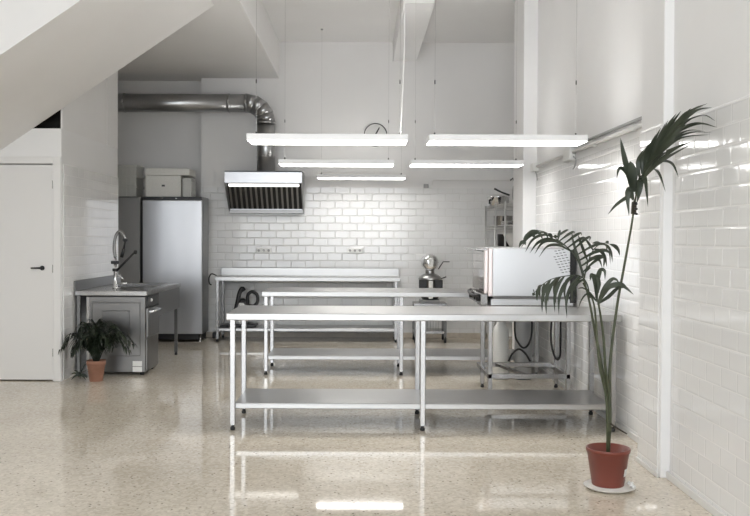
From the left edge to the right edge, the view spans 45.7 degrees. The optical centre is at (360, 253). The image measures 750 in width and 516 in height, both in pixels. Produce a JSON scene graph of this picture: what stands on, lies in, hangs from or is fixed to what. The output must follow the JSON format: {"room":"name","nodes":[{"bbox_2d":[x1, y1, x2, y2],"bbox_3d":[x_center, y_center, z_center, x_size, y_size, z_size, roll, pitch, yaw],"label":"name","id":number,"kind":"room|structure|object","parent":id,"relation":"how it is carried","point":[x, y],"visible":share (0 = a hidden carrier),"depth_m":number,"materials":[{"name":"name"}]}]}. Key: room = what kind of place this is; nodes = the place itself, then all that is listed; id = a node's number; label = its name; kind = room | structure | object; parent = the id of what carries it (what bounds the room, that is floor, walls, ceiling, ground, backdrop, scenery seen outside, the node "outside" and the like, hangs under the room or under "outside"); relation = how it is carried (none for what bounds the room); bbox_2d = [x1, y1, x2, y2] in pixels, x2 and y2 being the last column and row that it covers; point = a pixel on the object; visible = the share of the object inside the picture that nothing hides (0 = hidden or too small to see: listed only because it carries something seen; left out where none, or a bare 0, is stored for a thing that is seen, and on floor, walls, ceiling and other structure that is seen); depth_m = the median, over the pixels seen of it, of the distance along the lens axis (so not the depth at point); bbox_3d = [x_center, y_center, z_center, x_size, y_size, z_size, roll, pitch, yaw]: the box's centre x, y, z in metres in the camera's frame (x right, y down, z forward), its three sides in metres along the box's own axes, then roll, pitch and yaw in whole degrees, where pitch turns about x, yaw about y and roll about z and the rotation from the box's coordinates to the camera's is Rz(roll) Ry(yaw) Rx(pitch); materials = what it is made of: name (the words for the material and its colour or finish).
{"room":"commercial kitchen","nodes":[
{"label":"commercial kitchen","id":0,"kind":"room"},
{"bbox_2d":[34,110,60,128],"bbox_3d":[-3.665,-1.895,9.179,1.254,1.244,0.220,0,1,0],"label":"wall","id":1,"kind":"structure","parent":0,"point":[54,121],"depth_m":9.28,"materials":[{"name":"black"}]},
{"bbox_2d":[0,128,117,380],"bbox_3d":[-3.661,-0.009,10.042,1.278,2.555,2.080,0,1,0],"label":"wall","id":2,"kind":"structure","parent":0,"point":[89,168],"depth_m":9.52,"materials":[{"name":"white paint"}]},
{"bbox_2d":[0,165,52,379],"bbox_3d":[-3.556,0.186,9.004,0.890,2.178,0.101,0,1,0],"label":"door","id":3,"kind":"structure","parent":2,"relation":"in","point":[26,245],"depth_m":9.01,"materials":[{"name":"white paint"}]},
{"bbox_2d":[0,156,60,380],"bbox_3d":[-3.668,0.152,8.998,1.265,2.270,0.012,0,1,0],"label":"trim","id":4,"kind":"structure","parent":2,"relation":"attached to","point":[56,161],"depth_m":8.99,"materials":[{"name":"white paint"}]},
{"bbox_2d":[74,274,120,290],"bbox_3d":[-3.011,0.321,10.242,0.020,0.105,1.770,0,1,0],"label":"backsplash","id":5,"kind":"structure","parent":2,"relation":"attached to","point":[106,280],"depth_m":10.02,"materials":[{"name":"metal"}]},
{"bbox_2d":[61,71,117,148],"bbox_3d":[-3.652,-1.908,10.008,1.280,1.245,2.020,0,1,0],"label":"wall","id":6,"kind":"structure","parent":0,"point":[93,115],"depth_m":10.20,"materials":[{"name":"grey paint"}]},
{"bbox_2d":[118,0,278,80],"bbox_3d":[-2.743,-2.809,10.828,3.090,0.535,4.950,0,1,0],"label":"ceiling","id":7,"kind":"structure","parent":0,"point":[227,40],"depth_m":11.26,"materials":[{"name":"grey paint"}]},
{"bbox_2d":[118,42,513,332],"bbox_3d":[-0.896,-0.944,13.331,7.200,4.335,0.510,0,1,0],"label":"wall","id":8,"kind":"structure","parent":0,"point":[320,87],"depth_m":13.08,"materials":[{"name":"white tile"}]},
{"bbox_2d":[224,171,303,213],"bbox_3d":[-1.379,-0.881,12.802,1.095,0.587,0.530,0,1,0],"label":"extractor hood","id":9,"kind":"object","parent":8,"relation":"attached to","point":[261,192],"visible":1,"depth_m":12.78,"materials":[{"name":"metal"}]},
{"bbox_2d":[118,93,275,170],"bbox_3d":[-2.609,-1.742,12.770,2.767,1.120,0.277,0,1,0],"label":"ventilation duct","id":10,"kind":"object","parent":9,"relation":"attached to","point":[263,113],"visible":0.86,"depth_m":12.65,"materials":[{"name":"silver metal"}]},
{"bbox_2d":[229,210,303,213],"bbox_3d":[-1.380,-0.618,13.014,1.087,0.054,0.075,0,1,0],"label":"tray","id":11,"kind":"object","parent":9,"relation":"on","point":[230,211],"depth_m":12.98,"materials":[{"name":"metal"}]},
{"bbox_2d":[256,248,271,252],"bbox_3d":[-1.425,-0.050,13.083,0.221,0.060,0.016,0,1,0],"label":"wall socket","id":12,"kind":"object","parent":8,"relation":"attached to","point":[258,250],"visible":1,"depth_m":13.07,"materials":[{"name":"white plastic"}]},
{"bbox_2d":[221,268,398,275],"bbox_3d":[-0.749,0.266,13.069,2.605,0.115,0.025,0,1,0],"label":"backsplash","id":13,"kind":"structure","parent":8,"relation":"attached to","point":[224,271],"depth_m":13.06,"materials":[{"name":"metal"}]},
{"bbox_2d":[347,248,362,252],"bbox_3d":[-0.088,-0.050,13.083,0.221,0.060,0.016,0,1,0],"label":"wall socket","id":14,"kind":"object","parent":8,"relation":"attached to","point":[349,250],"visible":1,"depth_m":13.07,"materials":[{"name":"white plastic"}]},
{"bbox_2d":[206,332,511,337],"bbox_3d":[0.042,1.194,13.107,4.805,0.075,0.012,0,1,0],"label":"baseboard","id":15,"kind":"structure","parent":8,"relation":"attached to","point":[208,334],"depth_m":13.10,"materials":[{"name":"stone"}]},
{"bbox_2d":[364,123,386,145],"bbox_3d":[0.213,-1.747,13.057,0.342,0.342,0.024,0,1,0],"label":"wall clock","id":16,"kind":"object","parent":8,"relation":"attached to","point":[375,128],"visible":0.57,"depth_m":13.06,"materials":[{"name":"white"}]},
{"bbox_2d":[424,180,512,187],"bbox_3d":[1.682,-1.024,13.059,1.525,0.124,0.050,0,1,0],"label":"conduit pipe","id":17,"kind":"object","parent":8,"relation":"attached to","point":[425,185],"visible":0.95,"depth_m":13.06,"materials":[{"name":"grey plastic"}]},
{"bbox_2d":[0,337,713,515],"bbox_3d":[-0.906,1.420,5.526,7.200,0.120,16.400,0,1,0],"label":"floor","id":18,"kind":"structure","parent":0,"point":[160,441],"depth_m":6.20,"materials":[{"name":"stone"}]},
{"bbox_2d":[58,319,136,381],"bbox_3d":[-2.666,0.981,9.021,0.786,0.621,0.516,0,1,0],"label":"palm","id":19,"kind":"object","parent":18,"relation":"on","point":[98,340],"visible":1,"depth_m":8.96,"materials":[{"name":"plant"}]},
{"bbox_2d":[86,359,105,381],"bbox_3d":[-2.690,1.184,9.042,0.194,0.213,0.194,0,1,0],"label":"pot","id":20,"kind":"object","parent":19,"relation":"attached to","point":[96,367],"depth_m":8.98,"materials":[{"name":"ceramic"}]},
{"bbox_2d":[86,294,160,374],"bbox_3d":[-2.563,0.863,9.684,0.692,0.835,0.526,0,1,0],"label":"dishwasher","id":21,"kind":"object","parent":18,"relation":"on","point":[138,316],"visible":0.77,"depth_m":9.43,"materials":[{"name":"metal"}]},
{"bbox_2d":[74,230,180,373],"bbox_3d":[-2.637,0.498,10.245,0.770,1.544,1.770,0,1,0],"label":"bench","id":22,"kind":"object","parent":18,"relation":"on","point":[169,293],"visible":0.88,"depth_m":9.85,"materials":[{"name":"metal"}]},
{"bbox_2d":[111,230,136,287],"bbox_3d":[-2.615,0.057,9.834,0.300,0.649,0.102,0,1,0],"label":"faucet","id":23,"kind":"object","parent":22,"relation":"on","point":[115,262],"depth_m":9.84,"materials":[{"name":"silver metal"}]},
{"bbox_2d":[75,283,180,295],"bbox_3d":[-2.632,0.400,10.244,0.760,0.050,1.770,0,1,0],"label":"countertop","id":24,"kind":"structure","parent":22,"relation":"on","point":[129,289],"depth_m":9.64,"materials":[{"name":"metal"}]},
{"bbox_2d":[118,197,142,282],"bbox_3d":[-3.497,0.209,12.650,0.842,2.030,0.512,0,1,0],"label":"fridge","id":25,"kind":"object","parent":18,"relation":"on","point":[129,208],"visible":0.04,"depth_m":12.39,"materials":[{"name":"metal"}]},
{"bbox_2d":[118,165,143,196],"bbox_3d":[-3.311,-1.033,12.734,0.320,0.453,0.420,0,1,0],"label":"plastic crate","id":26,"kind":"object","parent":25,"relation":"on","point":[130,177],"visible":0.81,"depth_m":12.54,"materials":[{"name":"grey plastic"}]},
{"bbox_2d":[142,197,208,341],"bbox_3d":[-2.632,0.213,12.650,0.842,2.030,0.512,0,1,0],"label":"fridge","id":27,"kind":"object","parent":18,"relation":"on","point":[175,230],"visible":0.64,"depth_m":12.40,"materials":[{"name":"metal"}]},
{"bbox_2d":[145,168,194,196],"bbox_3d":[-2.716,-1.005,12.702,0.620,0.402,0.465,0,1,0],"label":"box","id":28,"kind":"object","parent":27,"relation":"on","point":[160,182],"visible":0.88,"depth_m":12.49,"materials":[{"name":"white cardboard"}]},
{"bbox_2d":[182,178,196,196],"bbox_3d":[-2.448,-0.938,12.696,0.139,0.270,0.394,0,1,0],"label":"tub","id":29,"kind":"object","parent":27,"relation":"on","point":[188,184],"visible":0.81,"depth_m":12.51,"materials":[{"name":"grey plastic"}]},
{"bbox_2d":[212,331,219,337],"bbox_3d":[-2.115,1.074,13.004,0.090,0.300,0.165,0,1,0],"label":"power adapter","id":30,"kind":"object","parent":18,"relation":"on","point":[214,332],"visible":0.57,"depth_m":12.93,"materials":[{"name":"black plastic"}]},
{"bbox_2d":[215,268,399,341],"bbox_3d":[-0.751,0.724,12.787,2.605,1.020,0.605,0,1,0],"label":"bench","id":31,"kind":"object","parent":18,"relation":"on","point":[227,274],"visible":0.92,"depth_m":12.77,"materials":[{"name":"metal"}]},
{"bbox_2d":[220,323,229,326],"bbox_3d":[-1.940,1.021,12.740,0.130,0.033,0.280,0,1,0],"label":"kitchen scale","id":32,"kind":"object","parent":31,"relation":"on","point":[222,324],"visible":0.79,"depth_m":12.64,"materials":[{"name":"black plastic"}]},
{"bbox_2d":[234,287,258,326],"bbox_3d":[-1.647,0.752,12.765,0.392,0.571,0.300,0,1,0],"label":"meat slicer","id":33,"kind":"object","parent":31,"relation":"on","point":[239,301],"visible":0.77,"depth_m":12.69,"materials":[{"name":"black metal"}]},
{"bbox_2d":[219,324,393,331],"bbox_3d":[-0.765,1.063,12.776,2.520,0.042,0.530,0,1,0],"label":"shelf","id":34,"kind":"object","parent":31,"relation":"attached to","point":[352,328],"depth_m":12.51,"materials":[{"name":"metal"}]},
{"bbox_2d":[261,287,538,374],"bbox_3d":[0.431,0.844,9.846,2.980,0.892,0.800,0,1,0],"label":"work table","id":35,"kind":"object","parent":18,"relation":"on","point":[399,354],"visible":0.78,"depth_m":9.52,"materials":[{"name":"metal"}]},
{"bbox_2d":[268,348,534,359],"bbox_3d":[0.430,1.106,9.836,2.860,0.042,0.650,0,1,0],"label":"shelf","id":36,"kind":"object","parent":35,"relation":"attached to","point":[275,353],"depth_m":9.65,"materials":[{"name":"metal"}]},
{"bbox_2d":[226,305,621,431],"bbox_3d":[0.471,0.892,7.107,2.980,0.892,0.800,0,1,0],"label":"work table","id":37,"kind":"object","parent":18,"relation":"on","point":[420,398],"visible":0.86,"depth_m":6.85,"materials":[{"name":"metal"}]},
{"bbox_2d":[235,388,605,409],"bbox_3d":[0.470,1.154,7.096,2.860,0.042,0.650,0,1,0],"label":"shelf","id":38,"kind":"object","parent":37,"relation":"attached to","point":[250,397],"depth_m":6.95,"materials":[{"name":"metal"}]},
{"bbox_2d":[412,301,446,342],"bbox_3d":[0.971,0.966,12.649,0.460,0.555,0.452,0,1,0],"label":"trolley","id":39,"kind":"object","parent":18,"relation":"on","point":[443,330],"visible":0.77,"depth_m":12.45,"materials":[{"name":"metal"}]},
{"bbox_2d":[413,328,443,333],"bbox_3d":[0.970,1.096,12.651,0.450,0.035,0.410,0,1,0],"label":"shelf","id":40,"kind":"object","parent":39,"relation":"attached to","point":[428,330],"depth_m":12.50,"materials":[{"name":"metal"}]},
{"bbox_2d":[412,301,446,305],"bbox_3d":[0.972,0.706,12.644,0.460,0.035,0.420,0,1,0],"label":"shelf","id":41,"kind":"object","parent":39,"relation":"attached to","point":[415,303],"depth_m":12.43,"materials":[{"name":"metal"}]},
{"bbox_2d":[418,253,449,302],"bbox_3d":[1.027,0.342,12.613,0.443,0.694,0.470,0,1,0],"label":"mixer","id":42,"kind":"object","parent":39,"relation":"on","point":[429,262],"visible":0.85,"depth_m":12.42,"materials":[{"name":"grey metal"}]},
{"bbox_2d":[421,280,438,299],"bbox_3d":[0.973,0.502,12.561,0.316,0.281,0.316,0,1,0],"label":"base","id":43,"kind":"object","parent":42,"relation":"on","point":[424,283],"depth_m":12.39,"materials":[{"name":"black metal"}]},
{"bbox_2d":[485,201,512,339],"bbox_3d":[2.029,0.292,12.007,0.484,1.935,1.783,0,1,0],"label":"wire rack","id":44,"kind":"object","parent":18,"relation":"on","point":[504,205],"visible":0.29,"depth_m":11.93,"materials":[{"name":"silver metal"}]},
{"bbox_2d":[487,188,509,206],"bbox_3d":[1.903,-0.784,12.334,0.313,0.250,0.320,0,1,0],"label":"saucepan","id":45,"kind":"object","parent":44,"relation":"on","point":[492,199],"visible":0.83,"depth_m":12.21,"materials":[{"name":"silver metal"}]},
{"bbox_2d":[485,322,511,338],"bbox_3d":[2.026,1.030,12.020,0.469,0.041,1.769,0,1,0],"label":"wire shelf","id":46,"kind":"object","parent":44,"relation":"attached to","point":[509,325],"depth_m":12.35,"materials":[{"name":"silver metal"}]},
{"bbox_2d":[485,225,512,229],"bbox_3d":[2.032,-0.355,11.995,0.469,0.041,1.769,0,1,0],"label":"wire shelf","id":47,"kind":"object","parent":44,"relation":"attached to","point":[502,227],"depth_m":11.92,"materials":[{"name":"silver metal"}]},
{"bbox_2d":[486,203,512,210],"bbox_3d":[2.033,-0.630,11.991,0.469,0.041,1.769,0,1,0],"label":"wire shelf","id":48,"kind":"object","parent":44,"relation":"attached to","point":[504,206],"depth_m":12.22,"materials":[{"name":"silver metal"}]},
{"bbox_2d":[497,234,508,245],"bbox_3d":[1.951,-0.183,11.948,0.252,0.163,0.252,0,1,0],"label":"pan","id":49,"kind":"object","parent":44,"relation":"on","point":[500,237],"visible":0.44,"depth_m":11.87,"materials":[{"name":"black metal"}]},
{"bbox_2d":[494,216,512,225],"bbox_3d":[1.972,-0.455,12.344,0.272,0.143,0.272,0,1,0],"label":"stock pot","id":50,"kind":"object","parent":44,"relation":"on","point":[499,219],"visible":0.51,"depth_m":12.24,"materials":[{"name":"metal"}]},
{"bbox_2d":[503,233,512,246],"bbox_3d":[1.981,-0.179,11.418,0.332,0.172,0.332,0,1,0],"label":"container","id":51,"kind":"object","parent":44,"relation":"on","point":[509,236],"visible":0.34,"depth_m":11.33,"materials":[{"name":"white plastic"}]},
{"bbox_2d":[493,321,508,379],"bbox_3d":[1.460,0.955,9.278,0.172,0.700,0.164,0,1,0],"label":"water filter","id":52,"kind":"object","parent":18,"relation":"on","point":[500,330],"visible":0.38,"depth_m":9.21,"materials":[{"name":"white plastic"}]},
{"bbox_2d":[514,321,531,379],"bbox_3d":[1.696,0.955,9.298,0.184,0.700,0.184,0,1,0],"label":"water filter","id":53,"kind":"object","parent":18,"relation":"on","point":[523,329],"visible":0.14,"depth_m":9.22,"materials":[{"name":"grey plastic"}]},
{"bbox_2d":[477,303,570,389],"bbox_3d":[1.559,0.894,8.637,0.765,0.845,0.800,0,1,0],"label":"stand","id":54,"kind":"object","parent":18,"relation":"on","point":[559,373],"visible":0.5,"depth_m":8.27,"materials":[{"name":"metal"}]},
{"bbox_2d":[508,348,530,361],"bbox_3d":[1.605,1.024,9.019,0.238,0.139,0.020,0,1,0],"label":"hose","id":55,"kind":"object","parent":54,"relation":"on","point":[517,349],"visible":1,"depth_m":9.01,"materials":[{"name":"black rubber"}]},
{"bbox_2d":[464,247,575,305],"bbox_3d":[1.513,0.205,8.673,0.943,0.530,0.944,0,1,0],"label":"oven","id":56,"kind":"object","parent":54,"relation":"on","point":[507,276],"visible":0.97,"depth_m":8.21,"materials":[{"name":"metal"}]},
{"bbox_2d":[514,321,532,348],"bbox_3d":[1.626,0.732,8.914,0.193,0.440,0.020,0,1,0],"label":"hose","id":57,"kind":"object","parent":56,"relation":"hanging from","point":[530,339],"visible":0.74,"depth_m":8.91,"materials":[{"name":"black rubber"}]},
{"bbox_2d":[550,322,561,360],"bbox_3d":[1.919,0.779,8.707,0.050,0.527,0.230,1,1,39],"label":"hose","id":58,"kind":"object","parent":56,"relation":"hanging from","point":[560,338],"visible":0.87,"depth_m":8.68,"materials":[{"name":"black rubber"}]},
{"bbox_2d":[583,479,635,493],"bbox_3d":[1.456,1.365,5.215,0.298,0.022,0.298,0,1,0],"label":"saucer","id":59,"kind":"object","parent":18,"relation":"on","point":[588,483],"visible":0.62,"depth_m":5.14,"materials":[{"name":"white ceramic"}]},
{"bbox_2d":[519,104,714,488],"bbox_3d":[1.525,0.285,4.892,0.870,2.149,0.966,-1,1,-39],"label":"potted palm","id":60,"kind":"object","parent":59,"relation":"on","point":[608,461],"visible":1,"depth_m":5.15,"materials":[{"name":"green plant"}]},
{"bbox_2d":[586,442,630,488],"bbox_3d":[1.450,1.244,5.222,0.256,0.219,0.256,0,1,0],"label":"pot","id":61,"kind":"object","parent":60,"relation":"attached to","point":[608,463],"depth_m":5.14,"materials":[{"name":"red ceramic"}]},
{"bbox_2d":[625,481,633,487],"bbox_3d":[1.574,1.345,5.230,0.039,0.025,0.162,0,1,-10],"label":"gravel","id":62,"kind":"object","parent":59,"relation":"on","point":[630,484],"visible":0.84,"depth_m":5.20,"materials":[{"name":"white"}]},
{"bbox_2d":[262,0,515,42],"bbox_3d":[-0.887,-3.049,5.448,7.200,0.150,16.400,0,1,0],"label":"ceiling","id":63,"kind":"structure","parent":0,"point":[450,21],"depth_m":11.74,"materials":[{"name":"grey paint"}]},
{"bbox_2d":[246,0,407,144],"bbox_3d":[-0.249,-1.923,6.798,1.210,2.145,0.320,0,1,0],"label":"led panel light","id":64,"kind":"object","parent":63,"relation":"hanging from","point":[255,138],"visible":1,"depth_m":6.66,"materials":[{"name":"white metal"}]},
{"bbox_2d":[248,140,406,144],"bbox_3d":[-0.253,-0.853,6.816,1.198,0.006,0.308,0,1,0],"label":"diffuser","id":65,"kind":"object","parent":64,"relation":"attached to","point":[254,142],"depth_m":6.79,"materials":[{"name":"white plastic"}]},
{"bbox_2d":[278,120,393,166],"bbox_3d":[-0.254,-1.989,9.427,1.210,2.103,0.320,0,1,0],"label":"led panel light","id":66,"kind":"object","parent":63,"relation":"hanging from","point":[283,162],"visible":1,"depth_m":9.29,"materials":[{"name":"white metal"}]},
{"bbox_2d":[280,164,393,166],"bbox_3d":[-0.259,-0.941,9.445,1.198,0.006,0.308,0,1,0],"label":"diffuser","id":67,"kind":"object","parent":66,"relation":"attached to","point":[302,165],"depth_m":9.44,"materials":[{"name":"white plastic"}]},
{"bbox_2d":[317,29,405,179],"bbox_3d":[0.009,-2.062,12.246,1.210,2.055,0.320,0,1,0],"label":"led panel light","id":68,"kind":"object","parent":63,"relation":"hanging from","point":[401,176],"visible":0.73,"depth_m":12.11,"materials":[{"name":"white metal"}]},
{"bbox_2d":[318,178,404,179],"bbox_3d":[0.004,-1.037,12.264,1.198,0.006,0.308,0,1,0],"label":"diffuser","id":69,"kind":"object","parent":68,"relation":"attached to","point":[318,178],"depth_m":12.22,"materials":[{"name":"white plastic"}]},
{"bbox_2d":[393,0,434,60],"bbox_3d":[0.640,-2.933,11.435,0.345,0.278,3.230,0,1,0],"label":"beam","id":70,"kind":"structure","parent":63,"relation":"attached to","point":[417,12],"depth_m":11.06,"materials":[{"name":"white paint"}]},
{"bbox_2d":[409,78,523,166],"bbox_3d":[1.114,-1.984,9.427,1.180,2.103,0.320,0,1,0],"label":"led panel light","id":71,"kind":"object","parent":63,"relation":"hanging from","point":[413,163],"visible":1,"depth_m":9.29,"materials":[{"name":"white metal"}]},
{"bbox_2d":[410,164,521,166],"bbox_3d":[1.109,-0.935,9.445,1.168,0.006,0.308,0,1,0],"label":"diffuser","id":72,"kind":"object","parent":71,"relation":"attached to","point":[411,165],"depth_m":9.37,"materials":[{"name":"white plastic"}]},
{"bbox_2d":[426,0,587,145],"bbox_3d":[1.108,-1.917,6.798,1.190,2.145,0.320,0,1,0],"label":"led panel light","id":73,"kind":"object","parent":63,"relation":"hanging from","point":[432,139],"visible":1,"depth_m":6.66,"materials":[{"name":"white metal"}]},
{"bbox_2d":[427,141,586,145],"bbox_3d":[1.104,-0.847,6.816,1.178,0.006,0.308,0,1,0],"label":"diffuser","id":74,"kind":"object","parent":73,"relation":"attached to","point":[452,143],"depth_m":6.80,"materials":[{"name":"white plastic"}]},
{"bbox_2d":[512,0,537,361],"bbox_3d":[2.264,-0.881,10.511,0.820,4.335,0.650,0,1,0],"label":"pillar","id":75,"kind":"structure","parent":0,"point":[526,11],"depth_m":10.19,"materials":[{"name":"white paint"}]},
{"bbox_2d":[536,0,642,435],"bbox_3d":[2.346,-0.837,8.011,0.685,4.335,4.350,0,1,0],"label":"wall","id":76,"kind":"structure","parent":0,"point":[606,66],"depth_m":7.65,"materials":[{"name":"white paint"}]},
{"bbox_2d":[531,116,641,180],"bbox_3d":[1.975,-0.902,8.015,0.073,0.235,4.339,0,1,0],"label":"conduit pipe","id":77,"kind":"object","parent":76,"relation":"attached to","point":[569,152],"visible":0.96,"depth_m":7.70,"materials":[{"name":"white"}]},
{"bbox_2d":[539,367,637,442],"bbox_3d":[1.987,1.306,8.049,0.014,0.045,4.330,0,1,0],"label":"trim","id":78,"kind":"structure","parent":76,"relation":"attached to","point":[630,434],"depth_m":7.21,"materials":[{"name":"white"}]},
{"bbox_2d":[637,0,673,477],"bbox_3d":[2.260,-0.796,5.622,0.856,4.335,0.430,0,1,0],"label":"pillar","id":79,"kind":"structure","parent":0,"point":[655,252],"depth_m":5.52,"materials":[{"name":"white paint"}]},
{"bbox_2d":[670,0,749,515],"bbox_3d":[2.288,-0.723,1.447,0.800,4.335,7.920,0,1,0],"label":"wall","id":80,"kind":"structure","parent":0,"point":[710,379],"depth_m":4.79,"materials":[{"name":"white tile"}]},
{"bbox_2d":[636,456,658,477],"bbox_3d":[1.817,1.354,5.662,0.012,0.030,0.425,0,1,0],"label":"trim","id":81,"kind":"structure","parent":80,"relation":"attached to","point":[638,460],"depth_m":5.63,"materials":[{"name":"white"}]},
{"bbox_2d":[666,471,725,515],"bbox_3d":[1.872,1.420,1.485,0.014,0.045,7.920,0,1,0],"label":"baseboard","id":82,"kind":"structure","parent":80,"relation":"attached to","point":[696,497],"depth_m":4.98,"materials":[{"name":"white"}]},
{"bbox_3d":[-4.396,-0.823,5.537,0.200,4.335,16.100,0,1,0],"label":"wall","id":83,"kind":"structure","parent":0,"visible":0},
{"bbox_2d":[0,0,213,149],"bbox_3d":[-2.767,-1.799,7.970,3.050,2.445,2.000,0,1,0],"label":"staircase","id":84,"kind":"structure","parent":83,"relation":"attached to","point":[53,52],"depth_m":7.91,"materials":[{"name":"paint"}]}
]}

